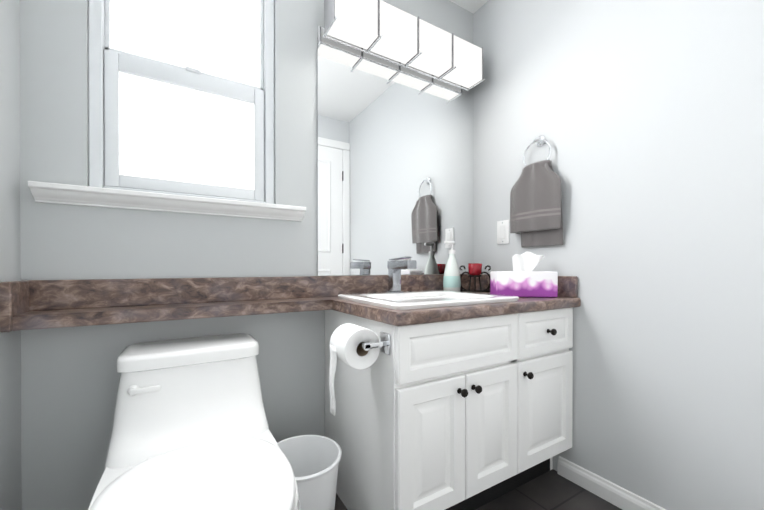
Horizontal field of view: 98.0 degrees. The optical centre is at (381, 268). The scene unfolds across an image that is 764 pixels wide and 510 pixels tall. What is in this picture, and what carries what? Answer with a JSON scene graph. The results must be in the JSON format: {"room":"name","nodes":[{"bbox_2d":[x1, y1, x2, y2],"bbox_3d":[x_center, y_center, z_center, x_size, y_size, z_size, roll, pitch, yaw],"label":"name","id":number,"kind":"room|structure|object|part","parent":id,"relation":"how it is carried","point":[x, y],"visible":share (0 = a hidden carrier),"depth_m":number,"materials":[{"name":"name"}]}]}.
{"room":"bathroom","nodes":[
{"label":"bathroom","id":0,"kind":"room"},
{"bbox_2d":[0,0,21,509],"bbox_3d":[-0.636,-0.260,0.208,0.100,2.250,1.800,0,0,-31],"label":"wall","id":1,"kind":"structure","parent":0,"point":[10,397],"depth_m":0.87,"materials":[{"name":"grey paint"}]},
{"bbox_2d":[20,0,472,509],"bbox_3d":[-0.278,-0.265,1.411,1.748,2.250,0.100,0,0,-31],"label":"wall","id":2,"kind":"structure","parent":0,"point":[70,378],"depth_m":1.02,"materials":[{"name":"grey paint"}]},
{"bbox_2d":[28,181,305,221],"bbox_3d":[-0.633,-0.212,1.106,0.761,0.049,0.059,0,0,-31],"label":"window sill","id":3,"kind":"structure","parent":2,"relation":"attached to","point":[55,193],"depth_m":1.05,"materials":[{"name":"white wood"}]},
{"bbox_2d":[88,0,274,203],"bbox_3d":[-0.670,-0.738,1.174,0.550,1.002,0.073,0,0,-31],"label":"window","id":4,"kind":"structure","parent":2,"relation":"in","point":[173,132],"depth_m":1.15,"materials":[{"name":"white glass"}]},
{"bbox_3d":[-0.662,-0.475,1.161,0.477,0.435,0.038,0,0,-31],"label":"window sash","id":5,"kind":"part","parent":4,"relation":"part of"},
{"bbox_2d":[16,274,471,311],"bbox_3d":[-0.246,0.073,1.359,1.742,0.086,0.019,0,0,-31],"label":"backsplash","id":6,"kind":"structure","parent":2,"relation":"attached to","point":[106,293],"depth_m":1.11,"materials":[{"name":"brown stone"}]},
{"bbox_2d":[317,26,473,275],"bbox_3d":[0.118,-0.481,1.581,0.887,1.018,0.004,0,0,-31],"label":"mirror","id":7,"kind":"object","parent":2,"relation":"attached to","point":[395,160],"visible":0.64,"depth_m":1.52,"materials":[{"name":"silver metal"}]},
{"bbox_2d":[323,0,485,90],"bbox_3d":[0.134,-1.022,1.506,0.805,0.172,0.146,0,0,-31],"label":"sconce","id":8,"kind":"object","parent":2,"relation":"attached to","point":[382,28],"visible":1,"depth_m":1.44,"materials":[{"name":"white glass"}]},
{"bbox_2d":[449,0,487,13],"bbox_3d":[0.158,-1.437,0.677,1.948,0.100,1.800,0,0,-31],"label":"ceiling","id":9,"kind":"structure","parent":0,"point":[473,6],"depth_m":1.75,"materials":[{"name":"white paint"}]},
{"bbox_2d":[335,469,621,509],"bbox_3d":[0.158,0.913,0.685,1.948,0.100,1.800,0,0,-31],"label":"floor","id":10,"kind":"structure","parent":0,"point":[552,489],"depth_m":1.24,"materials":[{"name":"tile"}]},
{"bbox_2d":[88,333,299,509],"bbox_3d":[-0.438,0.547,0.788,0.380,0.632,0.781,0,0,-31],"label":"toilet","id":11,"kind":"object","parent":10,"relation":"on","point":[190,429],"visible":1,"depth_m":0.85,"materials":[{"name":"white ceramic"}]},
{"bbox_3d":[-0.625,0.317,0.873,0.073,0.026,0.020,0,0,-31],"label":"lever","id":12,"kind":"part","parent":11,"relation":"part of","materials":[{"name":"white plastic"}]},
{"bbox_3d":[-0.549,0.388,0.972,0.380,0.228,0.340,0,0,-31],"label":"tank","id":13,"kind":"part","parent":11,"relation":"part of","materials":[{"name":"white ceramic"}]},
{"bbox_3d":[-0.584,0.251,1.031,0.362,0.044,0.212,0,0,-31],"label":"tank lid","id":14,"kind":"part","parent":11,"relation":"part of","materials":[{"name":"white ceramic"}]},
{"bbox_3d":[-0.344,0.431,0.629,0.352,0.032,0.412,0,0,-31],"label":"seat lid","id":15,"kind":"part","parent":11,"relation":"part of","materials":[{"name":"white plastic"}]},
{"bbox_2d":[277,435,341,509],"bbox_3d":[-0.244,0.714,1.015,0.240,0.296,0.240,0,0,-31],"label":"trash can","id":16,"kind":"object","parent":10,"relation":"on","point":[314,460],"visible":0.71,"depth_m":1.09,"materials":[{"name":"white plastic"}]},
{"bbox_2d":[325,304,580,509],"bbox_3d":[0.221,0.505,1.315,0.988,0.710,0.576,0,0,-31],"label":"bathroom vanity","id":17,"kind":"object","parent":10,"relation":"on","point":[437,397],"depth_m":1.06,"materials":[{"name":"white wood"}]},
{"bbox_2d":[0,288,579,335],"bbox_3d":[-0.095,0.134,1.127,1.721,0.037,0.572,0,0,-31],"label":"countertop","id":18,"kind":"structure","parent":17,"relation":"on","point":[340,315],"depth_m":1.02,"materials":[{"name":"brown stone"}]},
{"bbox_2d":[388,256,416,291],"bbox_3d":[0.078,0.026,1.345,0.052,0.147,0.151,0,0,-31],"label":"faucet","id":19,"kind":"object","parent":18,"relation":"on","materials":[{"name":"silver metal"}]},
{"bbox_2d":[332,288,523,307],"bbox_3d":[0.162,0.154,1.249,0.535,0.110,0.440,0,0,-31],"label":"sink","id":20,"kind":"object","parent":18,"relation":"in","point":[411,297],"depth_m":1.24,"materials":[{"name":"white ceramic"}]},
{"bbox_2d":[443,241,460,290],"bbox_3d":[0.342,-0.011,1.624,0.096,0.248,0.067,0,0,-31],"label":"soap dispenser","id":21,"kind":"object","parent":18,"relation":"on","point":[451,280],"visible":0.81,"depth_m":1.60,"materials":[{"name":"white plastic"}]},
{"bbox_2d":[443,254,459,290],"bbox_3d":[0.342,0.020,1.625,0.094,0.186,0.066,0,0,-31],"label":"bottle","id":22,"kind":"object","parent":21,"relation":"attached to","point":[451,280],"depth_m":1.60,"materials":[{"name":"white plastic"}]},
{"bbox_2d":[459,263,490,291],"bbox_3d":[0.456,0.044,1.629,0.116,0.140,0.123,0,0,-31],"label":"candle holder","id":23,"kind":"object","parent":18,"relation":"on","point":[474,270],"visible":0.92,"depth_m":1.61,"materials":[{"name":"brown metal"}]},
{"bbox_2d":[468,263,481,274],"bbox_3d":[0.456,0.003,1.629,0.068,0.058,0.068,0,0,-31],"label":"cup","id":24,"kind":"object","parent":23,"relation":"on","point":[473,268],"depth_m":1.60,"materials":[{"name":"red glass"}]},
{"bbox_2d":[490,252,557,296],"bbox_3d":[0.583,0.021,1.378,0.232,0.185,0.120,0,0,4],"label":"tissue box","id":25,"kind":"object","parent":18,"relation":"on","point":[522,279],"visible":0.94,"depth_m":1.32,"materials":[{"name":"purple cardboard"}]},
{"bbox_2d":[473,0,763,509],"bbox_3d":[0.952,-0.264,1.154,0.100,2.250,1.800,0,0,-31],"label":"wall","id":26,"kind":"structure","parent":0,"point":[645,118],"depth_m":1.13,"materials":[{"name":"grey paint"}]},
{"bbox_2d":[497,220,508,243],"bbox_3d":[0.597,-0.181,1.642,0.008,0.116,0.072,0,0,-31],"label":"electrical outlet plate","id":27,"kind":"object","parent":26,"relation":"attached to","point":[503,232],"visible":1,"depth_m":1.64,"materials":[{"name":"white plastic"}]},
{"bbox_2d":[472,274,577,295],"bbox_3d":[0.638,0.072,1.559,0.018,0.086,0.543,0,0,-31],"label":"backsplash","id":28,"kind":"structure","parent":26,"relation":"attached to","point":[567,285],"depth_m":1.36,"materials":[{"name":"brown stone"}]},
{"bbox_2d":[510,135,563,247],"bbox_3d":[0.676,-0.343,1.461,0.058,0.492,0.252,0,0,-31],"label":"towel ring","id":29,"kind":"object","parent":26,"relation":"attached to","point":[536,219],"visible":1,"depth_m":1.43,"materials":[{"name":"grey fabric"}]},
{"bbox_2d":[510,163,560,232],"bbox_3d":[0.662,-0.312,1.453,0.026,0.294,0.253,0,0,-31],"label":"towel","id":30,"kind":"object","parent":29,"relation":"hanging from","point":[535,198],"depth_m":1.43,"materials":[{"name":"grey fabric"}]},
{"bbox_2d":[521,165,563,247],"bbox_3d":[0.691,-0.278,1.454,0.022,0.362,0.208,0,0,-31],"label":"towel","id":31,"kind":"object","parent":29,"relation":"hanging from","point":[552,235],"depth_m":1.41,"materials":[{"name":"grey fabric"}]},
{"bbox_2d":[557,456,665,509],"bbox_3d":[1.027,0.827,0.920,0.014,0.071,1.111,0,0,-31],"label":"baseboard","id":32,"kind":"structure","parent":26,"relation":"attached to","point":[607,490],"depth_m":1.24,"materials":[{"name":"white wood"}]}
]}

